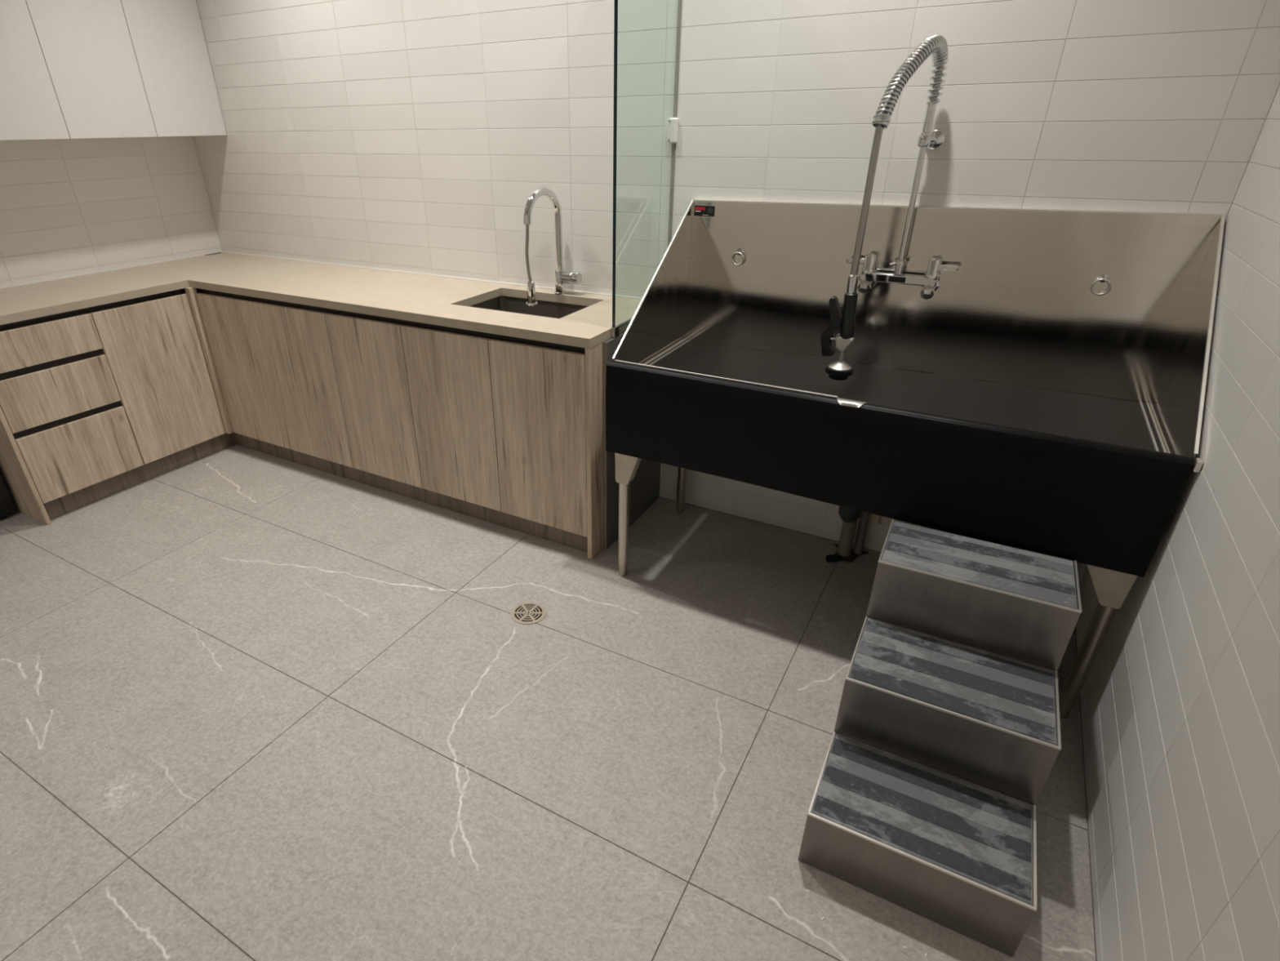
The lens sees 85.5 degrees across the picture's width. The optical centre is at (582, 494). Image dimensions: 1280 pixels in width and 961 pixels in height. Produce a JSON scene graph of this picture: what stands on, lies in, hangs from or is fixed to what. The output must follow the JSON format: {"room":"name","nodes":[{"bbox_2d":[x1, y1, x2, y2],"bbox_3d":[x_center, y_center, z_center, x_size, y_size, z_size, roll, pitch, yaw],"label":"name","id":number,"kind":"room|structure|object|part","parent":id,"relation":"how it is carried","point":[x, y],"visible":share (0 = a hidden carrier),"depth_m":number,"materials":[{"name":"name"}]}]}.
{"room":"pet grooming room","nodes":[
{"label":"pet grooming room","id":0,"kind":"room"},
{"bbox_2d":[0,136,222,293],"bbox_3d":[-3.339,-1.100,2.137,0.120,3.100,4.720,15,32,27],"label":"wall","id":1,"kind":"structure","parent":0,"point":[68,207],"depth_m":3.50,"materials":[{"name":"tile"}]},
{"bbox_2d":[0,0,70,140],"bbox_3d":[-2.533,-1.953,2.786,0.297,0.933,0.404,15,32,27],"label":"upper cabinet","id":2,"kind":"object","parent":1,"relation":"attached to","point":[30,109],"visible":1,"depth_m":2.90,"materials":[{"name":"white paint"}]},
{"bbox_2d":[25,0,157,138],"bbox_3d":[-2.329,-2.120,3.092,0.297,0.933,0.400,15,32,27],"label":"upper cabinet","id":3,"kind":"object","parent":1,"relation":"attached to","point":[86,47],"visible":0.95,"depth_m":3.11,"materials":[{"name":"white paint"}]},
{"bbox_2d":[0,251,222,288],"bbox_3d":[-2.741,-0.955,3.220,0.005,0.005,2.344,15,32,27],"label":"trim","id":4,"kind":"structure","parent":1,"relation":"attached to","point":[220,251],"depth_m":3.58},
{"bbox_2d":[0,444,1097,960],"bbox_3d":[-1.335,0.870,1.813,4.772,0.120,4.820,15,32,27],"label":"floor","id":5,"kind":"structure","parent":0,"point":[255,705],"depth_m":1.98,"materials":[{"name":"tile"}]},
{"bbox_2d":[0,473,16,519],"bbox_3d":[-2.903,-0.181,2.801,0.395,0.840,0.645,15,32,27],"label":"appliance","id":6,"kind":"object","parent":5,"relation":"on","point":[6,504],"visible":1,"depth_m":3.10,"materials":[{"name":"black plastic"}]},
{"bbox_3d":[-2.742,-0.138,2.718,0.023,0.640,0.635,15,32,27],"label":"door","id":7,"kind":"part","parent":6,"relation":"part of","materials":[{"name":"black plastic"}]},
{"bbox_2d":[0,307,146,524],"bbox_3d":[-2.538,-0.409,3.190,0.606,0.864,0.472,15,32,27],"label":"base cabinet","id":8,"kind":"object","parent":5,"relation":"on","point":[68,443],"visible":0.98,"depth_m":3.04,"materials":[{"name":"brown wood"}]},
{"bbox_3d":[-2.653,-0.316,3.018,0.606,0.864,0.018,15,32,27],"label":"panel","id":9,"kind":"part","parent":8,"relation":"part of","materials":[{"name":"brown wood"}]},
{"bbox_3d":[-2.288,-0.636,2.913,0.020,0.156,0.448,15,32,27],"label":"drawer","id":10,"kind":"part","parent":8,"relation":"part of","materials":[{"name":"brown wood"}]},
{"bbox_3d":[-2.285,-0.444,3.015,0.020,0.218,0.448,15,32,27],"label":"drawer","id":11,"kind":"part","parent":8,"relation":"part of","materials":[{"name":"brown wood"}]},
{"bbox_3d":[-2.281,-0.187,3.153,0.020,0.306,0.448,15,32,27],"label":"drawer","id":12,"kind":"part","parent":8,"relation":"part of","materials":[{"name":"brown wood"}]},
{"bbox_2d":[86,288,235,480],"bbox_3d":[-2.292,-0.613,3.562,0.602,0.864,0.507,15,32,27],"label":"base cabinet","id":13,"kind":"object","parent":5,"relation":"on","point":[152,348],"visible":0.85,"depth_m":3.38,"materials":[{"name":"brown wood"}]},
{"bbox_2d":[184,287,362,483],"bbox_3d":[-1.392,-0.653,3.612,0.988,0.864,0.626,15,32,27],"label":"base cabinet","id":14,"kind":"object","parent":5,"relation":"on","point":[270,366],"visible":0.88,"depth_m":3.36,"materials":[{"name":"brown wood"}]},
{"bbox_3d":[-1.918,-0.673,3.561,0.037,0.767,0.036,15,32,27],"label":"corner post","id":15,"kind":"part","parent":14,"relation":"part of","materials":[{"name":"brown wood"}]},
{"bbox_2d":[0,252,641,348],"bbox_3d":[-1.499,-0.611,2.583,2.876,0.034,2.348,15,32,27],"label":"countertop","id":16,"kind":"structure","parent":14,"relation":"on","point":[424,299],"depth_m":3.08,"materials":[{"name":"beige stone"}]},
{"bbox_2d":[468,295,588,318],"bbox_3d":[-0.227,-0.689,2.909,0.586,0.168,0.410,15,32,27],"label":"undermount sink","id":17,"kind":"object","parent":16,"relation":"in","point":[502,303],"visible":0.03,"depth_m":3.06,"materials":[{"name":"metal"}]},
{"bbox_2d":[523,186,582,306],"bbox_3d":[-0.125,-1.005,2.807,0.126,0.442,0.257,18,33,31],"label":"kitchen faucet","id":18,"kind":"object","parent":16,"relation":"on","point":[562,277],"visible":1,"depth_m":2.83,"materials":[{"name":"silver metal"}]},
{"bbox_3d":[-0.159,-1.059,2.798,0.030,0.337,0.229,18,34,31],"label":"spout","id":19,"kind":"part","parent":18,"relation":"part of","materials":[{"name":"silver metal"}]},
{"bbox_3d":[-0.050,-0.919,2.933,0.083,0.054,0.052,15,32,27],"label":"handle","id":20,"kind":"part","parent":18,"relation":"part of","materials":[{"name":"silver metal"}]},
{"bbox_2d":[324,308,507,527],"bbox_3d":[-0.579,-0.445,3.200,0.880,0.864,0.602,15,32,27],"label":"base cabinet","id":21,"kind":"object","parent":5,"relation":"on","point":[416,398],"visible":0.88,"depth_m":2.94,"materials":[{"name":"brown wood"}]},
{"bbox_3d":[-0.917,-0.406,3.062,0.436,0.740,0.020,15,32,27],"label":"door","id":22,"kind":"part","parent":21,"relation":"part of","materials":[{"name":"brown wood"}]},
{"bbox_3d":[-0.537,-0.305,2.864,0.437,0.740,0.020,15,32,27],"label":"door","id":23,"kind":"part","parent":21,"relation":"part of","materials":[{"name":"brown wood"}]},
{"bbox_2d":[511,601,546,624],"bbox_3d":[-0.196,0.426,2.477,0.127,0.003,0.127,15,32,27],"label":"floor drain","id":24,"kind":"object","parent":5,"relation":"on","point":[527,612],"visible":1,"depth_m":2.47,"materials":[{"name":"silver metal"}]},
{"bbox_2d":[488,330,625,559],"bbox_3d":[-0.009,-0.293,2.901,0.442,0.864,0.606,15,32,27],"label":"base cabinet","id":25,"kind":"object","parent":5,"relation":"on","point":[548,397],"visible":0.73,"depth_m":2.64,"materials":[{"name":"brown wood"}]},
{"bbox_3d":[-0.164,-0.206,2.669,0.418,0.740,0.020,15,32,27],"label":"door","id":26,"kind":"part","parent":25,"relation":"part of","materials":[{"name":"brown wood"}]},
{"bbox_3d":[0.174,-0.245,2.805,0.020,0.864,0.606,15,32,27],"label":"panel","id":27,"kind":"part","parent":25,"relation":"part of","materials":[{"name":"brown wood"}]},
{"bbox_2d":[603,330,660,549],"bbox_3d":[0.214,-0.260,2.830,0.016,0.864,0.515,15,32,27],"label":"partition panel","id":28,"kind":"object","parent":5,"relation":"on","point":[645,486],"visible":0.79,"depth_m":2.82,"materials":[{"name":"grey laminate"}]},
{"bbox_2d":[611,0,681,337],"bbox_3d":[0.214,-1.310,2.302,0.035,1.482,0.468,15,32,27],"label":"glass screen","id":29,"kind":"object","parent":28,"relation":"on","point":[673,134],"visible":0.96,"depth_m":2.39,"materials":[{"name":"glass"}]},
{"bbox_3d":[0.216,-1.322,2.297,0.012,1.457,0.461,15,32,27],"label":"pane","id":30,"kind":"part","parent":29,"relation":"part of","materials":[{"name":"clear glass"}]},
{"bbox_2d":[825,506,870,562],"bbox_3d":[1.051,-0.001,2.628,0.142,0.580,0.155,15,32,27],"label":"drain pipe","id":31,"kind":"object","parent":5,"relation":"on","point":[845,553],"visible":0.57,"depth_m":2.73,"materials":[{"name":"grey plastic"}]},
{"bbox_2d":[605,200,1225,717],"bbox_3d":[0.915,-0.222,2.276,1.561,1.303,0.701,15,32,27],"label":"tub","id":32,"kind":"object","parent":5,"relation":"on","point":[1105,304],"visible":0.97,"depth_m":2.12,"materials":[{"name":"metal"}]},
{"bbox_3d":[0.152,0.046,2.544,0.041,0.599,0.041,15,32,27],"label":"leg","id":33,"kind":"part","parent":32,"relation":"part of","materials":[{"name":"metal"}]},
{"bbox_3d":[0.258,-0.671,2.500,0.003,0.663,0.622,15,32,27],"label":"panel","id":34,"kind":"part","parent":32,"relation":"part of","materials":[{"name":"metal"}]},
{"bbox_3d":[0.274,-0.508,2.602,0.006,0.014,0.580,15,32,27],"label":"drain rail","id":35,"kind":"part","parent":32,"relation":"part of","materials":[{"name":"metal"}]},
{"bbox_3d":[0.288,-0.504,2.594,0.006,0.014,0.580,15,32,27],"label":"drain rail","id":36,"kind":"part","parent":32,"relation":"part of","materials":[{"name":"metal"}]},
{"bbox_3d":[0.434,-0.186,2.968,0.041,0.599,0.041,15,32,27],"label":"leg","id":37,"kind":"part","parent":32,"relation":"part of","materials":[{"name":"metal"}]},
{"bbox_2d":[695,206,705,209],"bbox_3d":[0.437,-1.065,2.574,0.038,0.010,0.001,15,32,27],"label":"print","id":38,"kind":"object","parent":32,"relation":"on","point":[696,207],"depth_m":2.57},
{"bbox_2d":[707,207,712,213],"bbox_3d":[0.472,-1.051,2.558,0.020,0.020,0.001,15,32,27],"label":"print","id":39,"kind":"object","parent":32,"relation":"attached to","point":[709,209],"depth_m":2.56},
{"bbox_2d":[649,340,1154,450],"bbox_3d":[0.921,-0.320,2.238,1.490,0.010,0.636,15,32,27],"label":"rubber mat","id":40,"kind":"object","parent":32,"relation":"on","point":[1095,418],"visible":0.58,"depth_m":2.23,"materials":[{"name":"black rubber"}]},
{"bbox_3d":[1.683,0.144,2.317,0.041,0.599,0.041,15,32,27],"label":"leg","id":41,"kind":"part","parent":32,"relation":"part of","materials":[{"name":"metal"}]},
{"bbox_3d":[1.398,0.381,1.883,0.041,0.599,0.041,15,32,27],"label":"leg","id":42,"kind":"part","parent":32,"relation":"part of","materials":[{"name":"metal"}]},
{"bbox_3d":[1.580,-0.162,1.920,0.006,0.014,0.580,15,32,27],"label":"drain rail","id":43,"kind":"part","parent":32,"relation":"part of","materials":[{"name":"metal"}]},
{"bbox_3d":[1.595,-0.158,1.912,0.006,0.014,0.580,15,32,27],"label":"drain rail","id":44,"kind":"part","parent":32,"relation":"part of","materials":[{"name":"metal"}]},
{"bbox_3d":[1.582,-0.321,1.794,0.003,0.678,0.644,15,32,27],"label":"panel","id":45,"kind":"part","parent":32,"relation":"part of","materials":[{"name":"metal"}]},
{"bbox_2d":[798,519,1081,956],"bbox_3d":[0.891,0.520,1.708,0.445,0.534,0.783,14,32,26],"label":"step stool","id":46,"kind":"object","parent":5,"relation":"on","point":[962,642],"visible":1,"depth_m":1.62,"materials":[{"name":"metal"}]},
{"bbox_3d":[0.700,0.471,1.809,0.003,0.530,0.778,14,32,26],"label":"panel","id":47,"kind":"part","parent":46,"relation":"part of","materials":[{"name":"silver metal"}]},
{"bbox_3d":[1.084,0.359,2.007,0.441,0.530,0.002,14,32,26],"label":"panel","id":48,"kind":"part","parent":46,"relation":"part of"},
{"bbox_3d":[1.085,0.570,1.613,0.003,0.530,0.778,14,32,26],"label":"panel","id":49,"kind":"part","parent":46,"relation":"part of","materials":[{"name":"silver metal"}]},
{"bbox_2d":[193,0,1279,586],"bbox_3d":[-0.171,-1.522,2.832,4.772,3.100,0.120,15,32,27],"label":"wall","id":50,"kind":"structure","parent":0,"point":[417,136],"depth_m":2.54,"materials":[{"name":"tile"}]},
{"bbox_2d":[120,0,226,137],"bbox_3d":[-2.131,-2.282,3.389,0.297,0.933,0.380,15,32,27],"label":"upper cabinet","id":51,"kind":"object","parent":50,"relation":"attached to","point":[167,38],"visible":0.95,"depth_m":3.39,"materials":[{"name":"white paint"}]},
{"bbox_2d":[222,251,642,299],"bbox_3d":[-0.907,-1.114,3.463,2.872,0.005,0.005,15,32,27],"label":"trim","id":52,"kind":"structure","parent":50,"relation":"attached to","point":[222,251],"depth_m":3.35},
{"bbox_2d":[867,513,896,525],"bbox_3d":[1.180,0.091,2.719,0.098,0.072,0.024,15,32,27],"label":"valve","id":53,"kind":"object","parent":50,"relation":"attached to","point":[873,519],"visible":0.33,"depth_m":2.72,"materials":[{"name":"beige plastic"}]},
{"bbox_3d":[1.155,0.085,2.732,0.040,0.072,0.024,15,32,27],"label":"plate","id":54,"kind":"part","parent":53,"relation":"part of","materials":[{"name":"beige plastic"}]},
{"bbox_2d":[820,34,959,380],"bbox_3d":[0.976,-0.839,2.095,0.344,0.943,0.402,15,32,27],"label":"faucet","id":55,"kind":"object","parent":50,"relation":"attached to","point":[936,46],"visible":1,"depth_m":2.12,"materials":[{"name":"silver metal"}]},
{"bbox_3d":[0.796,-0.494,2.193,0.021,0.022,0.022,7,29,14],"label":"valve stem","id":56,"kind":"part","parent":55,"relation":"part of","materials":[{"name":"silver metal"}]},
{"bbox_3d":[0.925,-0.790,2.339,0.060,0.014,0.025,15,32,27],"label":"lever handle","id":57,"kind":"part","parent":55,"relation":"part of","materials":[{"name":"silver metal"}]},
{"bbox_3d":[1.041,-0.711,2.288,0.053,0.018,0.001,15,32,27],"label":"name plate","id":58,"kind":"part","parent":55,"relation":"part of","materials":[{"name":"black plastic"}]},
{"bbox_3d":[1.171,-0.725,2.211,0.060,0.014,0.025,15,32,27],"label":"lever handle","id":59,"kind":"part","parent":55,"relation":"part of","materials":[{"name":"silver metal"}]},
{"bbox_2d":[1075,85,1279,960],"bbox_3d":[0.677,-0.038,0.042,0.120,3.100,4.720,15,32,27],"label":"wall","id":60,"kind":"structure","parent":0,"point":[1180,695],"depth_m":1.35,"materials":[{"name":"tile"}]}
]}

